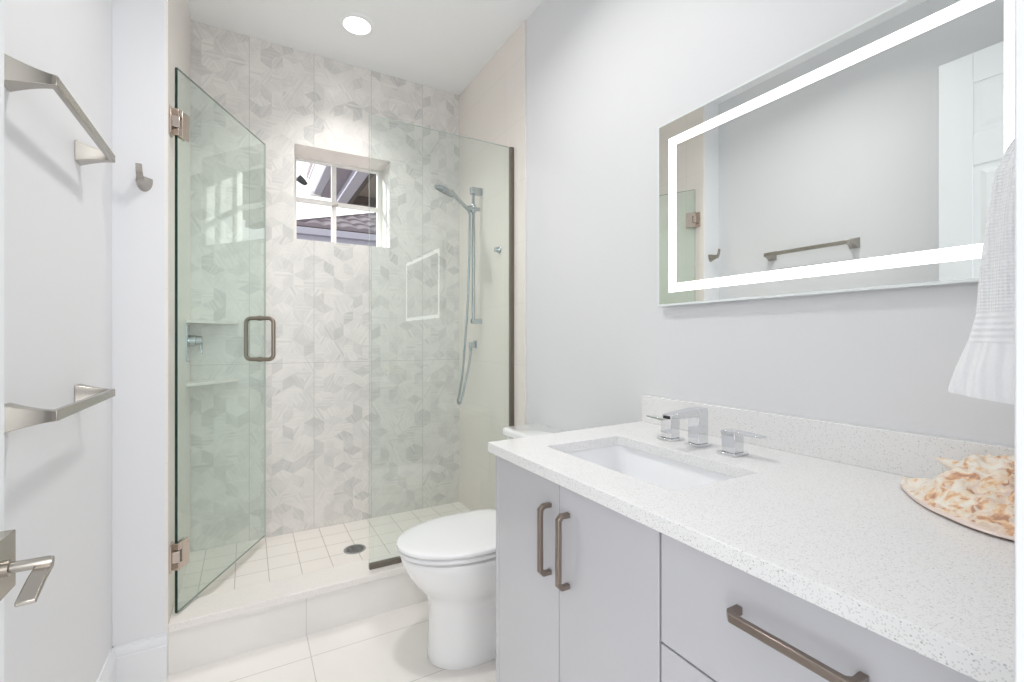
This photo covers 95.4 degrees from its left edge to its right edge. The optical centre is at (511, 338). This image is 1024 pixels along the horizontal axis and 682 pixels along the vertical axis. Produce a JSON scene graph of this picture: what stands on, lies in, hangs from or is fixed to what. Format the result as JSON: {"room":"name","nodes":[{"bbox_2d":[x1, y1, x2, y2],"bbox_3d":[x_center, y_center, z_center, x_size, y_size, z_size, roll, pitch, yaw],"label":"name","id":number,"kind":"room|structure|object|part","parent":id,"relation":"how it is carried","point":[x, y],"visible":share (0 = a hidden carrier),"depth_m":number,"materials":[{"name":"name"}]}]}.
{"room":"bathroom","nodes":[
{"label":"bathroom","id":0,"kind":"room"},
{"bbox_2d":[4,0,111,681],"bbox_3d":[-1.127,-0.190,1.067,0.120,2.740,3.030,0,0,-30],"label":"wall","id":1,"kind":"structure","parent":0,"point":[58,210],"depth_m":1.12,"materials":[{"name":"white paint"}]},
{"bbox_2d":[4,54,114,165],"bbox_3d":[-1.013,-0.494,1.067,0.076,0.053,0.481,0,0,-30],"label":"towel bar","id":2,"kind":"object","parent":1,"relation":"attached to","point":[18,75],"visible":0.98,"depth_m":0.92,"materials":[{"name":"grey metal"}]},
{"bbox_3d":[-0.908,-0.494,0.878,0.072,0.053,0.049,0,0,-30],"label":"post","id":3,"kind":"part","parent":2,"relation":"part of","materials":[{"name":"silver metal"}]},
{"bbox_3d":[-0.985,-0.494,1.082,0.012,0.021,0.450,0,0,-30],"label":"rail","id":4,"kind":"part","parent":2,"relation":"part of","materials":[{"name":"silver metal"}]},
{"bbox_3d":[-1.121,-0.494,1.253,0.072,0.053,0.049,0,0,-30],"label":"post","id":5,"kind":"part","parent":2,"relation":"part of","materials":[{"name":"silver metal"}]},
{"bbox_2d":[4,384,114,432],"bbox_3d":[-1.013,0.147,1.067,0.076,0.053,0.481,0,0,-30],"label":"towel bar","id":6,"kind":"object","parent":1,"relation":"attached to","point":[16,416],"visible":0.99,"depth_m":0.89,"materials":[{"name":"grey metal"}]},
{"bbox_3d":[-0.908,0.147,0.878,0.072,0.053,0.049,0,0,-30],"label":"post","id":7,"kind":"part","parent":6,"relation":"part of","materials":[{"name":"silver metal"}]},
{"bbox_3d":[-0.985,0.147,1.082,0.012,0.021,0.450,0,0,-30],"label":"rail","id":8,"kind":"part","parent":6,"relation":"part of","materials":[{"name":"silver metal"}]},
{"bbox_3d":[-1.121,0.147,1.253,0.072,0.053,0.049,0,0,-30],"label":"post","id":9,"kind":"part","parent":6,"relation":"part of","materials":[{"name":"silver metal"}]},
{"bbox_2d":[97,646,116,681],"bbox_3d":[-0.854,1.103,0.726,0.015,0.155,1.905,0,0,-30],"label":"baseboard","id":10,"kind":"structure","parent":1,"relation":"attached to","point":[108,673],"depth_m":1.49,"materials":[{"name":"white paint"}]},
{"bbox_2d":[112,0,189,646],"bbox_3d":[-1.512,-0.190,2.019,0.151,2.740,0.994,0,0,-30],"label":"wall","id":11,"kind":"structure","parent":0,"point":[138,26],"depth_m":1.60,"materials":[{"name":"white paint"}]},
{"bbox_2d":[114,633,167,681],"bbox_3d":[-1.263,1.103,1.581,0.150,0.155,0.015,0,0,-30],"label":"baseboard","id":12,"kind":"structure","parent":11,"relation":"attached to","point":[143,660],"depth_m":1.58,"materials":[{"name":"white paint"}]},
{"bbox_2d":[135,163,152,191],"bbox_3d":[-1.241,-0.542,1.565,0.047,0.077,0.063,0,0,-30],"label":"robe hook","id":13,"kind":"object","parent":11,"relation":"attached to","point":[144,184],"visible":1,"depth_m":1.55,"materials":[{"name":"grey metal"}]},
{"bbox_3d":[-1.244,-0.527,1.569,0.047,0.047,0.052,0,0,-30],"label":"hook arm","id":14,"kind":"part","parent":13,"relation":"part of","materials":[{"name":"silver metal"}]},
{"bbox_2d":[186,325,202,361],"bbox_3d":[-1.473,0.020,2.165,0.060,0.170,0.124,0,0,-30],"label":"shower valve","id":15,"kind":"object","parent":11,"relation":"attached to","point":[191,340],"visible":1,"depth_m":2.14,"materials":[{"name":"silver metal"}]},
{"bbox_3d":[-1.496,0.020,2.151,0.006,0.170,0.124,0,0,-30],"label":"plate","id":16,"kind":"part","parent":15,"relation":"part of","materials":[{"name":"silver metal"}]},
{"bbox_2d":[169,67,275,612],"bbox_3d":[-1.228,0.005,1.997,0.151,1.970,0.699,0,0,-3],"label":"shower door","id":17,"kind":"structure","parent":11,"relation":"attached to","point":[178,120],"depth_m":1.68,"materials":[{"name":"clear glass"}]},
{"bbox_3d":[-1.283,-0.001,2.292,0.070,0.222,0.019,0,0,-3],"label":"pull handle","id":18,"kind":"part","parent":17,"relation":"part of","materials":[{"name":"brown metal"}]},
{"bbox_3d":[-1.202,-0.001,2.296,0.070,0.222,0.019,0,0,-3],"label":"pull handle","id":19,"kind":"part","parent":17,"relation":"part of","materials":[{"name":"brown metal"}]},
{"bbox_2d":[190,20,458,551],"bbox_3d":[-1.075,-0.190,2.694,1.579,2.740,0.235,0,0,-30],"label":"wall","id":20,"kind":"structure","parent":0,"point":[362,378],"depth_m":2.54,"materials":[{"name":"tile"}]},
{"bbox_2d":[186,379,238,386],"bbox_3d":[-1.431,0.209,2.237,0.205,0.014,0.205,0,0,-30],"label":"corner shelf","id":21,"kind":"object","parent":20,"relation":"attached to","point":[215,381],"visible":1,"depth_m":2.23,"materials":[{"name":"stone"}]},
{"bbox_2d":[186,319,238,323],"bbox_3d":[-1.431,-0.081,2.237,0.205,0.014,0.205,0,0,-30],"label":"corner shelf","id":22,"kind":"object","parent":20,"relation":"attached to","point":[187,321],"visible":1,"depth_m":2.22,"materials":[{"name":"stone"}]},
{"bbox_2d":[294,156,381,246],"bbox_3d":[-1.047,-0.796,2.809,0.515,0.511,0.051,0,0,-30],"label":"window","id":23,"kind":"structure","parent":20,"relation":"in","point":[332,203],"depth_m":2.79,"materials":[{"name":"white plastic"}]},
{"bbox_2d":[178,502,470,602],"bbox_3d":[-0.805,1.120,2.364,1.420,0.160,0.605,0,0,-30],"label":"floor","id":24,"kind":"structure","parent":0,"point":[273,558],"depth_m":2.27,"materials":[{"name":"tile"}]},
{"bbox_2d":[344,544,365,553],"bbox_3d":[-0.777,1.037,2.302,0.104,0.005,0.104,0,0,-30],"label":"shower drain","id":25,"kind":"object","parent":24,"relation":"on","point":[356,548],"visible":1,"depth_m":2.29,"materials":[{"name":"silver metal"}]},
{"bbox_2d":[162,601,495,681],"bbox_3d":[0.051,1.220,0.719,1.900,0.080,3.000,0,0,-30],"label":"floor","id":26,"kind":"structure","parent":0,"point":[391,646],"depth_m":1.70,"materials":[{"name":"tile"}]},
{"bbox_2d":[168,552,427,675],"bbox_3d":[-0.622,1.089,2.043,1.420,0.182,0.154,0,0,-30],"label":"curb","id":27,"kind":"object","parent":26,"relation":"on","point":[209,629],"visible":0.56,"depth_m":1.82,"materials":[{"name":"tile"}]},
{"bbox_2d":[369,114,513,569],"bbox_3d":[-0.307,0.012,2.196,0.720,1.970,0.020,0,0,-30],"label":"fixed glass panel","id":28,"kind":"object","parent":27,"relation":"on","point":[373,565],"visible":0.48,"depth_m":2.36,"materials":[{"name":"clear glass"}]},
{"bbox_3d":[-0.308,0.006,2.195,0.716,1.956,0.010,0,0,-30],"label":"glass panel","id":29,"kind":"part","parent":28,"relation":"part of","materials":[{"name":"grey"}]},
{"bbox_2d":[397,424,565,669],"bbox_3d":[-0.091,0.785,1.824,0.718,0.788,0.392,0,0,-30],"label":"toilet","id":30,"kind":"object","parent":26,"relation":"on","point":[451,559],"visible":0.56,"depth_m":1.66,"materials":[{"name":"white ceramic"}]},
{"bbox_3d":[-0.198,0.761,1.763,0.469,0.015,0.368,0,0,-30],"label":"seat","id":31,"kind":"part","parent":30,"relation":"part of","materials":[{"name":"white plastic"}]},
{"bbox_3d":[-0.196,0.739,1.764,0.476,0.021,0.372,0,0,-30],"label":"seat lid","id":32,"kind":"part","parent":30,"relation":"part of","materials":[{"name":"white plastic"}]},
{"bbox_3d":[-0.125,0.977,1.804,0.613,0.406,0.370,0,0,-30],"label":"bowl","id":33,"kind":"part","parent":30,"relation":"part of","materials":[{"name":"white ceramic"}]},
{"bbox_3d":[0.132,0.408,1.951,0.204,0.034,0.392,0,0,-30],"label":"tank lid","id":34,"kind":"part","parent":30,"relation":"part of","materials":[{"name":"white ceramic"}]},
{"bbox_2d":[496,456,978,681],"bbox_3d":[0.458,0.744,0.961,0.627,0.870,1.042,0,0,-30],"label":"vanity cabinet","id":35,"kind":"object","parent":26,"relation":"on","point":[587,591],"visible":0.88,"depth_m":0.81,"materials":[{"name":"grey wood"}]},
{"bbox_3d":[0.218,0.744,1.414,0.595,0.870,0.018,0,0,-30],"label":"panel","id":36,"kind":"part","parent":35,"relation":"part of","materials":[{"name":"grey paint"}]},
{"bbox_3d":[0.042,0.695,1.143,0.018,0.762,0.276,0,0,-30],"label":"door","id":37,"kind":"part","parent":35,"relation":"part of","materials":[{"name":"grey paint"}]},
{"bbox_3d":[0.072,0.447,1.038,0.032,0.160,0.012,0,0,-30],"label":"handle","id":38,"kind":"part","parent":35,"relation":"part of","materials":[{"name":"brown metal"}]},
{"bbox_3d":[0.106,0.447,0.978,0.032,0.160,0.012,0,0,-30],"label":"handle","id":39,"kind":"part","parent":35,"relation":"part of","materials":[{"name":"brown metal"}]},
{"bbox_3d":[0.181,0.695,0.897,0.018,0.762,0.282,0,0,-30],"label":"door","id":40,"kind":"part","parent":35,"relation":"part of","materials":[{"name":"grey paint"}]},
{"bbox_3d":[0.365,0.643,0.574,0.018,0.285,0.452,0,0,-30],"label":"drawer","id":41,"kind":"part","parent":35,"relation":"part of","materials":[{"name":"grey paint"}]},
{"bbox_2d":[488,395,1014,681],"bbox_3d":[0.454,0.249,0.976,0.620,0.114,1.074,0,0,-30],"label":"countertop","id":42,"kind":"structure","parent":35,"relation":"on","point":[818,511],"depth_m":0.74,"materials":[{"name":"stone"}]},
{"bbox_2d":[567,445,733,490],"bbox_3d":[0.303,0.372,1.100,0.280,0.131,0.448,0,0,-30],"label":"undermount sink","id":43,"kind":"object","parent":42,"relation":"in","point":[668,474],"visible":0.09,"depth_m":1.24,"materials":[{"name":"white ceramic"}]},
{"bbox_2d":[646,407,766,456],"bbox_3d":[0.456,0.231,1.198,0.146,0.098,0.352,0,0,-30],"label":"faucet","id":44,"kind":"object","parent":42,"relation":"on","point":[732,439],"visible":1,"depth_m":1.21,"materials":[{"name":"silver metal"}]},
{"bbox_3d":[0.418,0.226,1.343,0.032,0.008,0.062,0,0,-30],"label":"lever","id":45,"kind":"part","parent":44,"relation":"part of","materials":[{"name":"silver metal"}]},
{"bbox_3d":[0.442,0.248,1.301,0.036,0.052,0.036,0,0,-30],"label":"handle","id":46,"kind":"part","parent":44,"relation":"part of","materials":[{"name":"silver metal"}]},
{"bbox_3d":[0.442,0.277,1.301,0.052,0.006,0.052,0,0,-30],"label":"plate","id":47,"kind":"part","parent":44,"relation":"part of","materials":[{"name":"silver metal"}]},
{"bbox_3d":[0.433,0.193,1.197,0.100,0.022,0.034,0,0,-30],"label":"spout arm","id":48,"kind":"part","parent":44,"relation":"part of","materials":[{"name":"silver metal"}]},
{"bbox_3d":[0.492,0.228,1.230,0.038,0.092,0.034,0,0,-30],"label":"spout","id":49,"kind":"part","parent":44,"relation":"part of","materials":[{"name":"silver metal"}]},
{"bbox_3d":[0.492,0.277,1.230,0.052,0.006,0.048,0,0,-30],"label":"plate","id":50,"kind":"part","parent":44,"relation":"part of","materials":[{"name":"silver metal"}]},
{"bbox_3d":[0.537,0.277,1.134,0.052,0.006,0.052,0,0,-30],"label":"plate","id":51,"kind":"part","parent":44,"relation":"part of","materials":[{"name":"silver metal"}]},
{"bbox_3d":[0.537,0.248,1.134,0.036,0.052,0.036,0,0,-30],"label":"handle","id":52,"kind":"part","parent":44,"relation":"part of","materials":[{"name":"silver metal"}]},
{"bbox_3d":[0.561,0.226,1.092,0.032,0.008,0.062,0,0,-30],"label":"lever","id":53,"kind":"part","parent":44,"relation":"part of","materials":[{"name":"silver metal"}]},
{"bbox_2d":[901,453,1014,540],"bbox_3d":[0.761,0.232,0.748,0.240,0.092,0.257,0,0,-30],"label":"conch shell","id":54,"kind":"object","parent":42,"relation":"on","point":[977,492],"visible":0.96,"depth_m":0.73,"materials":[{"name":"beige"}]},
{"bbox_3d":[0.785,0.230,0.822,0.030,0.033,0.054,0,0,-30],"label":"knob","id":55,"kind":"part","parent":54,"relation":"part of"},
{"bbox_3d":[0.794,0.208,0.738,0.022,0.028,0.022,0,0,27],"label":"knob","id":56,"kind":"part","parent":54,"relation":"part of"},
{"bbox_3d":[0.767,0.217,0.705,0.023,0.027,0.023,0,0,28],"label":"knob","id":57,"kind":"part","parent":54,"relation":"part of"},
{"bbox_3d":[0.338,0.374,0.571,0.032,0.012,0.160,0,0,-30],"label":"handle","id":58,"kind":"part","parent":35,"relation":"part of","materials":[{"name":"brown metal"}]},
{"bbox_3d":[0.365,0.406,0.574,0.018,0.184,0.452,0,0,-30],"label":"drawer","id":59,"kind":"part","parent":35,"relation":"part of","materials":[{"name":"grey paint"}]},
{"bbox_2d":[297,212,375,245],"bbox_3d":[-2.485,-0.726,8.308,3.300,4.212,3.100,0,0,-30],"label":"tile roof","id":60,"kind":"structure","parent":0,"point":[357,229],"depth_m":6.71,"materials":[{"name":"grey"}]},
{"bbox_2d":[187,0,543,94],"bbox_3d":[-0.387,-1.610,1.488,1.900,0.100,3.030,0,0,-30],"label":"ceiling","id":61,"kind":"structure","parent":0,"point":[443,45],"depth_m":2.33,"materials":[{"name":"white paint"}]},
{"bbox_2d":[338,12,375,36],"bbox_3d":[-0.769,-1.556,2.312,0.180,0.007,0.180,0,0,-30],"label":"recessed light","id":62,"kind":"object","parent":61,"relation":"in","point":[355,24],"visible":1,"depth_m":2.30,"materials":[{"name":"white paint"}]},
{"bbox_2d":[459,0,1014,510],"bbox_3d":[0.347,-0.190,1.906,0.128,2.740,3.030,0,0,-30],"label":"wall","id":63,"kind":"structure","parent":0,"point":[602,76],"depth_m":1.67,"materials":[{"name":"white paint"}]},
{"bbox_2d":[468,341,476,350],"bbox_3d":[-0.233,0.040,2.749,0.044,0.062,0.036,0,0,-30],"label":"outlet","id":64,"kind":"object","parent":63,"relation":"attached to","point":[471,345],"visible":1,"depth_m":2.74,"materials":[{"name":"silver metal"}]},
{"bbox_2d":[468,187,481,323],"bbox_3d":[-0.215,-0.478,2.674,0.088,0.780,0.034,0,0,-30],"label":"shower rail","id":65,"kind":"object","parent":63,"relation":"attached to","point":[474,191],"visible":0.98,"depth_m":2.66,"materials":[{"name":"silver metal"}]},
{"bbox_2d":[434,185,470,213],"bbox_3d":[-0.337,-0.776,2.583,0.110,0.123,0.248,0,0,29],"label":"shower","id":66,"kind":"object","parent":65,"relation":"attached to","point":[441,188],"visible":1,"depth_m":2.52,"materials":[{"name":"silver metal"}]},
{"bbox_2d":[457,213,471,404],"bbox_3d":[-0.278,-0.167,2.701,0.086,1.100,0.097,0,0,-2],"label":"shower hose","id":67,"kind":"object","parent":66,"relation":"hanging from","point":[469,224],"visible":1,"depth_m":2.67,"materials":[{"name":"silver metal"}]},
{"bbox_2d":[494,247,500,252],"bbox_3d":[-0.078,-0.478,2.493,0.028,0.036,0.036,0,0,-30],"label":"handle","id":68,"kind":"object","parent":63,"relation":"attached to","point":[496,249],"visible":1,"depth_m":2.48,"materials":[{"name":"silver metal"}]},
{"bbox_2d":[642,395,1014,479],"bbox_3d":[0.715,0.236,1.123,0.021,0.088,1.072,0,0,-30],"label":"backsplash","id":69,"kind":"structure","parent":63,"relation":"attached to","point":[909,454],"depth_m":1.05,"materials":[{"name":"stone"}]},
{"bbox_2d":[657,0,1014,306],"bbox_3d":[0.701,-0.399,1.148,0.022,0.586,0.872,0,0,-30],"label":"led mirror","id":70,"kind":"object","parent":63,"relation":"attached to","point":[869,157],"visible":0.94,"depth_m":1.04,"materials":[{"name":"grey mirror"}]},
{"bbox_3d":[0.333,-0.190,0.221,1.579,2.740,0.115,0,0,-30],"label":"wall","id":71,"kind":"structure","parent":0,"visible":0},
{"bbox_2d":[0,0,54,681],"bbox_3d":[-0.452,-0.004,0.284,0.104,2.352,0.736,0,0,-30],"label":"door","id":72,"kind":"structure","parent":71,"relation":"in","point":[41,567],"depth_m":0.58,"materials":[{"name":"white paint"}]},
{"bbox_2d":[1015,0,1023,681],"bbox_3d":[0.034,-0.035,0.057,0.864,2.430,0.136,0,0,-30],"label":"trim","id":73,"kind":"structure","parent":71,"relation":"attached to","point":[1019,4],"depth_m":0.30,"materials":[{"name":"white paint"}]},
{"bbox_3d":[0.664,-0.279,0.512,0.166,0.184,0.061,0,0,-30],"label":"towel ring","id":74,"kind":"object","parent":71,"relation":"attached to","visible":0},
{"bbox_2d":[948,138,1014,404],"bbox_3d":[0.636,-0.098,0.556,0.236,0.354,0.135,0,0,-30],"label":"hand towel","id":75,"kind":"object","parent":74,"relation":"hanging from","point":[985,368],"visible":0.89,"depth_m":0.51,"materials":[{"name":"white fabric"}]},
{"label":"outside","id":76,"kind":"structure","parent":0,"visible":0},
{"bbox_2d":[307,163,375,207],"bbox_3d":[-0.308,-2.200,4.513,2.870,1.640,2.150,0,0,-30],"label":"eave","id":77,"kind":"object","parent":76,"point":[353,187],"visible":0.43,"depth_m":4.40,"materials":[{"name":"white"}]},
{"bbox_2d":[297,175,307,184],"bbox_3d":[-2.135,-1.614,4.733,0.114,0.101,0.072,0,0,-30],"label":"floodlight","id":78,"kind":"object","parent":77,"relation":"attached to","point":[300,179],"visible":0.94,"depth_m":4.71,"materials":[{"name":"black plastic"}]}
]}

